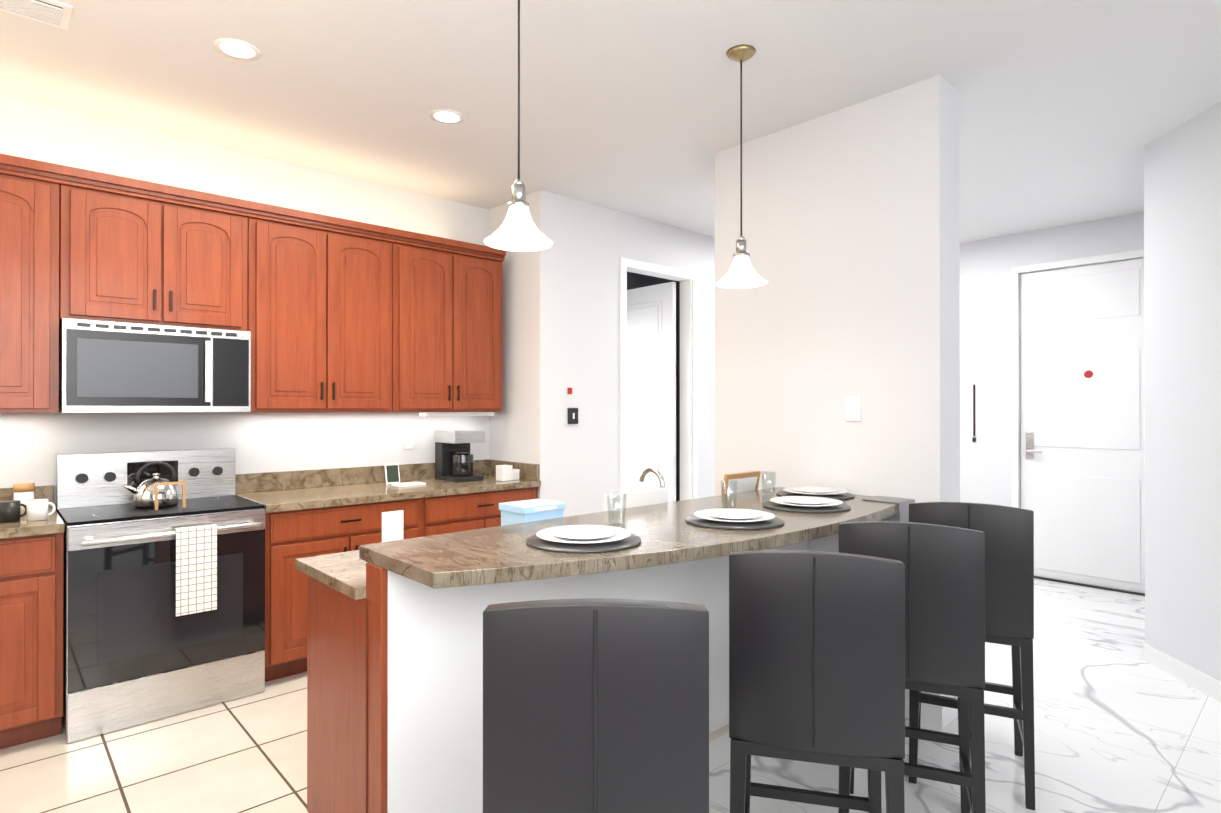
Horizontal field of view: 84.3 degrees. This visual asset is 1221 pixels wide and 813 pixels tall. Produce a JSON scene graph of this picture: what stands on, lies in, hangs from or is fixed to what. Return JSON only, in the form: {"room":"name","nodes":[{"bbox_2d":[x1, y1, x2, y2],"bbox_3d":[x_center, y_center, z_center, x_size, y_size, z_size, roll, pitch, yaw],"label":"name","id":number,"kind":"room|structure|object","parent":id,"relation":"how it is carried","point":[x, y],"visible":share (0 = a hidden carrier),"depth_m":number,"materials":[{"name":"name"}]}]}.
{"room":"kitchen","nodes":[
{"label":"kitchen","id":0,"kind":"room"},
{"bbox_2d":[0,96,488,506],"bbox_3d":[-2.942,-0.025,3.153,5.450,2.850,0.150,0,0,-43],"label":"wall","id":1,"kind":"structure","parent":0,"point":[32,445],"depth_m":3.80,"materials":[{"name":"white paint"}]},
{"bbox_2d":[0,157,63,412],"bbox_3d":[-2.922,-0.506,2.826,0.933,1.069,0.354,0,0,-43],"label":"upper cabinet","id":2,"kind":"object","parent":1,"relation":"attached to","point":[31,196],"depth_m":2.95,"materials":[{"name":"brown wood"}]},
{"bbox_2d":[64,169,251,332],"bbox_3d":[-2.295,-0.716,3.406,0.766,0.645,0.354,0,0,-43],"label":"upper cabinet","id":3,"kind":"object","parent":1,"relation":"attached to","point":[138,254],"depth_m":3.25,"materials":[{"name":"brown wood"}]},
{"bbox_2d":[59,318,250,412],"bbox_3d":[-2.264,-0.181,3.371,0.760,0.417,0.440,0,0,-43],"label":"microwave","id":4,"kind":"object","parent":3,"relation":"attached to","point":[105,366],"visible":1,"depth_m":3.20,"materials":[{"name":"silver metal"}]},
{"bbox_2d":[0,459,487,506],"bbox_3d":[-2.369,0.435,3.560,4.046,0.106,0.022,0,0,-43],"label":"backsplash","id":5,"kind":"structure","parent":1,"relation":"attached to","point":[267,481],"depth_m":4.09,"materials":[{"name":"brown stone"}]},
{"bbox_2d":[251,205,399,411],"bbox_3d":[-1.718,-0.502,3.939,0.798,1.069,0.354,0,0,-43],"label":"upper cabinet","id":6,"kind":"object","parent":1,"relation":"attached to","point":[332,314],"depth_m":3.79,"materials":[{"name":"brown wood"}]},
{"bbox_2d":[403,432,412,448],"bbox_3d":[-1.353,0.227,4.512,0.070,0.115,0.008,0,0,-43],"label":"electrical outlet plate","id":7,"kind":"object","parent":1,"relation":"attached to","point":[407,440],"visible":1,"depth_m":4.51,"materials":[{"name":"white plastic"}]},
{"bbox_2d":[400,233,505,412],"bbox_3d":[-1.134,-0.500,4.478,0.791,1.069,0.354,0,0,-43],"label":"upper cabinet","id":8,"kind":"object","parent":1,"relation":"attached to","point":[451,295],"depth_m":4.33,"materials":[{"name":"brown wood"}]},
{"bbox_2d":[489,190,714,516],"bbox_3d":[0.591,-0.015,5.997,3.600,2.850,0.770,0,0,-43],"label":"wall","id":9,"kind":"structure","parent":0,"point":[560,315],"depth_m":4.74,"materials":[{"name":"white paint"}]},
{"bbox_2d":[488,459,538,478],"bbox_3d":[-0.681,0.438,4.700,0.020,0.106,0.594,0,0,-43],"label":"backsplash","id":10,"kind":"structure","parent":9,"relation":"attached to","point":[526,470],"depth_m":4.61,"materials":[{"name":"brown stone"}]},
{"bbox_2d":[568,388,577,423],"bbox_3d":[-0.260,-0.005,4.675,0.085,0.250,0.016,0,0,-43],"label":"light switch","id":11,"kind":"object","parent":9,"relation":"attached to","point":[572,415],"visible":1,"depth_m":4.66,"materials":[{"name":"black plastic"}]},
{"bbox_2d":[627,282,675,501],"bbox_3d":[0.258,0.184,5.835,0.090,2.430,0.745,0,0,-43],"label":"interior door","id":12,"kind":"structure","parent":9,"relation":"in","point":[651,376],"depth_m":5.73,"materials":[{"name":"white wood"}]},
{"bbox_2d":[625,213,691,281],"bbox_3d":[0.349,-1.243,5.335,0.760,0.400,0.120,0,0,-43],"label":"lintel","id":13,"kind":"object","parent":9,"relation":"attached to","point":[654,242],"visible":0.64,"depth_m":5.28,"materials":[{"name":"white paint"}]},
{"bbox_2d":[0,578,1220,812],"bbox_3d":[0.637,1.446,1.929,9.350,0.100,8.800,0,0,-43],"label":"floor","id":14,"kind":"structure","parent":0,"point":[1122,724],"depth_m":2.72,"materials":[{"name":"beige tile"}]},
{"bbox_2d":[0,535,63,748],"bbox_3d":[-2.777,0.961,2.771,0.788,0.875,0.624,0,0,-43],"label":"base cabinet","id":15,"kind":"object","parent":14,"relation":"on","point":[32,568],"depth_m":2.75,"materials":[{"name":"brown wood"}]},
{"bbox_2d":[0,507,63,538],"bbox_3d":[-3.064,0.504,2.498,1.583,0.039,0.637,0,0,-43],"label":"countertop","id":16,"kind":"structure","parent":15,"relation":"on","point":[53,525],"depth_m":2.76,"materials":[{"name":"brown stone"}]},
{"bbox_2d":[13,483,34,513],"bbox_3d":[-2.662,0.417,3.063,0.074,0.135,0.074,0,0,-43],"label":"jar","id":17,"kind":"object","parent":16,"relation":"on","point":[23,492],"visible":0.69,"depth_m":3.04,"materials":[{"name":"white ceramic"}]},
{"bbox_2d":[0,499,55,522],"bbox_3d":[-2.483,0.442,2.871,0.187,0.085,0.072,0,0,-30],"label":"mugs","id":18,"kind":"object","parent":16,"relation":"on","point":[36,509],"visible":1,"depth_m":2.85,"materials":[{"name":"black ceramic"}]},
{"bbox_2d":[56,448,264,742],"bbox_3d":[-2.159,0.816,3.256,0.758,1.170,0.717,0,0,-43],"label":"range","id":19,"kind":"object","parent":14,"relation":"on","point":[163,612],"visible":0.96,"depth_m":3.04,"materials":[{"name":"silver metal"}]},
{"bbox_2d":[123,461,178,507],"bbox_3d":[-2.228,0.375,3.274,0.224,0.218,0.184,0,0,-43],"label":"kettle","id":20,"kind":"object","parent":19,"relation":"on","point":[143,492],"visible":1,"depth_m":3.23,"materials":[{"name":"silver metal"}]},
{"bbox_2d":[154,481,185,509],"bbox_3d":[-2.082,0.421,3.191,0.122,0.125,0.020,0,0,-43],"label":"stand","id":21,"kind":"object","parent":19,"relation":"on","point":[183,483],"visible":1,"depth_m":3.19,"materials":[{"name":"brown wood"}]},
{"bbox_2d":[263,499,427,681],"bbox_3d":[-1.610,0.965,3.850,0.843,0.875,0.624,0,0,-43],"label":"base cabinet","id":22,"kind":"object","parent":14,"relation":"on","point":[312,513],"depth_m":3.46,"materials":[{"name":"brown wood"}]},
{"bbox_2d":[236,475,539,514],"bbox_3d":[-1.295,0.509,4.134,1.689,0.039,0.637,0,0,-43],"label":"countertop","id":23,"kind":"structure","parent":22,"relation":"on","point":[348,494],"depth_m":3.88,"materials":[{"name":"brown stone"}]},
{"bbox_2d":[384,463,399,484],"bbox_3d":[-1.373,0.423,4.246,0.090,0.129,0.035,0,0,-43],"label":"photo card","id":24,"kind":"object","parent":23,"relation":"on","point":[392,475],"visible":0.86,"depth_m":4.24,"materials":[{"name":"white paper"}]},
{"bbox_2d":[391,482,425,486],"bbox_3d":[-1.252,0.483,4.189,0.180,0.012,0.100,0,0,-43],"label":"leaflets","id":25,"kind":"object","parent":23,"relation":"on","point":[408,484],"visible":1,"depth_m":4.17,"materials":[{"name":"white paper"}]},
{"bbox_2d":[434,430,484,481],"bbox_3d":[-1.013,0.325,4.520,0.230,0.330,0.270,0,0,-43],"label":"coffee maker","id":26,"kind":"object","parent":23,"relation":"on","point":[454,459],"visible":1,"depth_m":4.46,"materials":[{"name":"black plastic"}]},
{"bbox_2d":[496,465,518,480],"bbox_3d":[-0.678,0.440,4.489,0.150,0.100,0.080,0,0,-43],"label":"box","id":27,"kind":"object","parent":23,"relation":"on","point":[506,473],"visible":1,"depth_m":4.45,"materials":[{"name":"white plastic"}]},
{"bbox_2d":[428,483,540,535],"bbox_3d":[-0.990,0.967,4.424,0.846,0.875,0.624,0,0,-43],"label":"base cabinet","id":28,"kind":"object","parent":14,"relation":"on","point":[449,513],"depth_m":4.13,"materials":[{"name":"brown wood"}]},
{"bbox_2d":[299,490,806,812],"bbox_3d":[-0.034,0.929,2.879,2.242,0.940,0.613,0,0,-43],"label":"kitchen island","id":29,"kind":"object","parent":14,"relation":"on","point":[394,676],"depth_m":2.05,"materials":[{"name":"white paint"}]},
{"bbox_2d":[295,559,358,602],"bbox_3d":[-0.083,0.547,2.915,2.267,0.035,0.519,0,0,-43],"label":"island countertop","id":30,"kind":"structure","parent":29,"relation":"on","point":[312,572],"depth_m":2.12,"materials":[{"name":"brown stone"}]},
{"bbox_2d":[499,499,564,525],"bbox_3d":[-0.301,0.450,2.601,0.192,0.155,0.175,0,0,-43],"label":"box","id":31,"kind":"object","parent":30,"relation":"on","point":[517,512],"visible":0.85,"depth_m":2.55,"materials":[{"name":"blue"}]},
{"bbox_2d":[604,487,667,510],"bbox_3d":[0.090,0.443,2.900,0.360,0.168,0.095,0,0,-43],"label":"board","id":32,"kind":"object","parent":30,"relation":"on","point":[639,498],"visible":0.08,"depth_m":2.87,"materials":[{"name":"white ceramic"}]},
{"bbox_2d":[639,468,664,487],"bbox_3d":[0.222,0.409,3.200,0.109,0.241,0.173,0,0,-43],"label":"faucet","id":33,"kind":"object","parent":30,"relation":"on","point":[645,472],"visible":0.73,"depth_m":3.16,"materials":[{"name":"silver metal"}]},
{"bbox_2d":[721,471,760,494],"bbox_3d":[0.649,0.429,3.385,0.280,0.199,0.057,0,0,-43],"label":"picture","id":34,"kind":"object","parent":30,"relation":"on","point":[747,481],"visible":0.43,"depth_m":3.37,"materials":[{"name":"white paper"}]},
{"bbox_2d":[382,510,402,541],"bbox_3d":[-0.771,0.452,2.417,0.080,0.149,0.045,0,0,-43],"label":"tent card","id":35,"kind":"object","parent":29,"relation":"on","point":[392,525],"visible":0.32,"depth_m":2.43,"materials":[{"name":"white paper"}]},
{"bbox_2d":[359,487,898,610],"bbox_3d":[0.328,0.438,2.498,2.232,0.040,0.770,0,0,-43],"label":"island countertop","id":36,"kind":"structure","parent":29,"relation":"on","point":[481,568],"depth_m":2.15,"materials":[{"name":"brown stone"}]},
{"bbox_2d":[526,525,641,552],"bbox_3d":[-0.082,0.401,2.084,0.356,0.030,0.356,0,0,-43],"label":"place setting","id":37,"kind":"object","parent":36,"relation":"on","point":[583,539],"visible":0.98,"depth_m":2.03,"materials":[{"name":"grey ceramic"}]},
{"bbox_2d":[607,492,625,525],"bbox_3d":[0.022,0.362,2.385,0.071,0.110,0.071,0,0,38],"label":"glass","id":38,"kind":"object","parent":36,"relation":"on","point":[623,504],"depth_m":2.38,"materials":[{"name":"clear glass"}]},
{"bbox_2d":[720,480,737,507],"bbox_3d":[0.490,0.363,2.791,0.071,0.110,0.071,0,0,38],"label":"glass","id":39,"kind":"object","parent":36,"relation":"on","point":[735,487],"depth_m":2.78,"materials":[{"name":"clear glass"}]},
{"bbox_2d":[685,508,783,529],"bbox_3d":[0.449,0.402,2.453,0.356,0.030,0.356,0,0,-43],"label":"place setting","id":40,"kind":"object","parent":36,"relation":"on","point":[735,519],"visible":1,"depth_m":2.40,"materials":[{"name":"grey ceramic"}]},
{"bbox_2d":[761,471,775,495],"bbox_3d":[0.747,0.364,3.191,0.071,0.110,0.071,0,0,38],"label":"glass","id":41,"kind":"object","parent":36,"relation":"on","point":[773,476],"depth_m":3.19,"materials":[{"name":"clear glass"}]},
{"bbox_2d":[762,496,850,512],"bbox_3d":[0.817,0.403,2.820,0.356,0.030,0.356,0,0,-43],"label":"place setting","id":42,"kind":"object","parent":36,"relation":"on","point":[806,504],"visible":1,"depth_m":2.77,"materials":[{"name":"grey ceramic"}]},
{"bbox_2d":[776,486,854,499],"bbox_3d":[0.966,0.404,3.190,0.356,0.030,0.356,0,0,-43],"label":"place setting","id":43,"kind":"object","parent":36,"relation":"on","point":[833,493],"visible":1,"depth_m":3.16,"materials":[{"name":"grey ceramic"}]},
{"bbox_2d":[862,496,914,521],"bbox_3d":[1.241,0.486,3.017,0.150,0.147,0.177,0,0,-43],"label":"cloth","id":44,"kind":"object","parent":36,"relation":"on","point":[903,509],"visible":0.71,"depth_m":2.96,"materials":[{"name":"grey fabric"}]},
{"bbox_2d":[483,598,708,812],"bbox_3d":[-0.025,0.870,1.381,0.401,1.050,0.434,0,0,0],"label":"stool","id":45,"kind":"object","parent":14,"relation":"on","point":[595,705],"visible":1,"depth_m":1.17,"materials":[{"name":"black leather"}]},
{"bbox_2d":[729,550,904,812],"bbox_3d":[0.531,0.871,1.786,0.401,1.050,0.434,0,0,14],"label":"stool","id":46,"kind":"object","parent":14,"relation":"on","point":[816,656],"visible":1,"depth_m":1.58,"materials":[{"name":"black leather"}]},
{"bbox_2d":[838,521,985,812],"bbox_3d":[0.965,0.872,2.193,0.401,1.050,0.434,0,0,22],"label":"stool","id":47,"kind":"object","parent":14,"relation":"on","point":[944,610],"visible":0.62,"depth_m":1.97,"materials":[{"name":"black leather"}]},
{"bbox_2d":[909,502,1034,810],"bbox_3d":[1.384,0.874,2.616,0.401,1.050,0.434,0,0,26],"label":"stool","id":48,"kind":"object","parent":14,"relation":"on","point":[1008,531],"visible":0.56,"depth_m":2.39,"materials":[{"name":"black leather"}]},
{"bbox_2d":[0,0,1220,242],"bbox_3d":[0.637,-1.504,1.938,9.350,0.100,8.800,0,0,-43],"label":"ceiling","id":49,"kind":"structure","parent":0,"point":[1070,110],"depth_m":3.03,"materials":[{"name":"white paint"}]},
{"bbox_2d":[0,0,72,29],"bbox_3d":[-2.158,-1.445,2.391,0.380,0.014,0.200,0,0,-43],"label":"ceiling vent","id":50,"kind":"object","parent":49,"relation":"in","point":[54,13],"visible":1,"depth_m":2.46,"materials":[{"name":"white"}]},
{"bbox_2d":[213,38,260,60],"bbox_3d":[-1.514,-1.449,2.741,0.170,0.004,0.170,0,0,-43],"label":"recessed light","id":51,"kind":"object","parent":49,"relation":"in","point":[237,49],"visible":1,"depth_m":2.74,"materials":[{"name":"white"}]},
{"bbox_2d":[429,109,463,123],"bbox_3d":[-0.817,-1.447,3.372,0.170,0.004,0.170,0,0,-43],"label":"recessed light","id":52,"kind":"object","parent":49,"relation":"in","point":[444,116],"visible":1,"depth_m":3.37,"materials":[{"name":"white"}]},
{"bbox_2d":[484,0,552,251],"bbox_3d":[-0.281,-0.975,2.068,0.210,0.954,0.210,0,0,-43],"label":"pendant light","id":53,"kind":"object","parent":49,"relation":"hanging from","point":[518,230],"visible":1,"depth_m":2.06,"materials":[{"name":"white glass"}]},
{"bbox_2d":[715,45,767,287],"bbox_3d":[0.535,-0.976,2.762,0.210,0.949,0.210,0,0,-43],"label":"pendant light","id":54,"kind":"object","parent":49,"relation":"hanging from","point":[741,273],"visible":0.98,"depth_m":2.75,"materials":[{"name":"white glass"}]},
{"bbox_2d":[627,272,679,500],"bbox_3d":[0.280,-0.014,6.370,0.150,2.850,1.500,0,0,-43],"label":"wall","id":55,"kind":"structure","parent":0,"point":[635,280],"depth_m":5.93,"materials":[{"name":"grey paint"}]},
{"bbox_2d":[715,75,959,706],"bbox_3d":[1.101,-0.024,3.479,0.230,2.850,1.240,0,0,-43],"label":"wall","id":56,"kind":"structure","parent":0,"point":[851,225],"depth_m":3.26,"materials":[{"name":"white paint"}]},
{"bbox_2d":[845,396,860,420],"bbox_3d":[1.162,0.011,3.236,0.010,0.120,0.080,0,0,-43],"label":"switch plate","id":57,"kind":"object","parent":56,"relation":"attached to","point":[852,408],"visible":1,"depth_m":3.23,"materials":[{"name":"white plastic"}]},
{"bbox_2d":[905,696,945,728],"bbox_3d":[1.016,1.356,3.388,0.012,0.090,1.252,0,0,-43],"label":"baseboard","id":58,"kind":"structure","parent":56,"relation":"attached to","point":[941,717],"depth_m":2.96,"materials":[{"name":"white"}]},
{"bbox_2d":[946,696,957,713],"bbox_3d":[1.194,1.356,3.553,0.012,0.090,1.252,0,0,-43],"label":"baseboard","id":59,"kind":"structure","parent":56,"relation":"attached to","point":[954,710],"depth_m":3.01,"materials":[{"name":"white"}]},
{"bbox_2d":[960,212,1143,507],"bbox_3d":[3.251,-0.016,5.883,0.150,2.850,3.250,0,0,-43],"label":"wall","id":60,"kind":"structure","parent":0,"point":[987,265],"depth_m":5.74,"materials":[{"name":"white paint"}]},
{"bbox_2d":[972,385,975,441],"bbox_3d":[3.160,0.059,5.863,0.010,0.500,0.025,0,0,-43],"label":"door chime","id":61,"kind":"object","parent":60,"relation":"attached to","point":[973,439],"visible":1,"depth_m":5.86,"materials":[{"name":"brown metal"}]},
{"bbox_2d":[1020,258,1144,595],"bbox_3d":[3.732,0.149,5.312,0.128,2.516,0.892,0,0,-43],"label":"entry door","id":62,"kind":"structure","parent":60,"relation":"in","point":[1082,424],"depth_m":5.30,"materials":[{"name":"white painted wood"},{"name":"brushed metal"}]},
{"bbox_2d":[1144,102,1220,681],"bbox_3d":[2.868,-0.028,2.143,0.160,2.850,3.200,0,0,6],"label":"wall","id":63,"kind":"structure","parent":0,"point":[1182,277],"depth_m":3.44,"materials":[{"name":"white paint"}]},
{"bbox_2d":[1143,643,1220,701],"bbox_3d":[2.782,1.352,2.149,2.423,0.090,2.108,0,0,-43],"label":"baseboard","id":64,"kind":"structure","parent":63,"relation":"attached to","point":[1204,683],"depth_m":3.43,"materials":[{"name":"white"}]}
]}

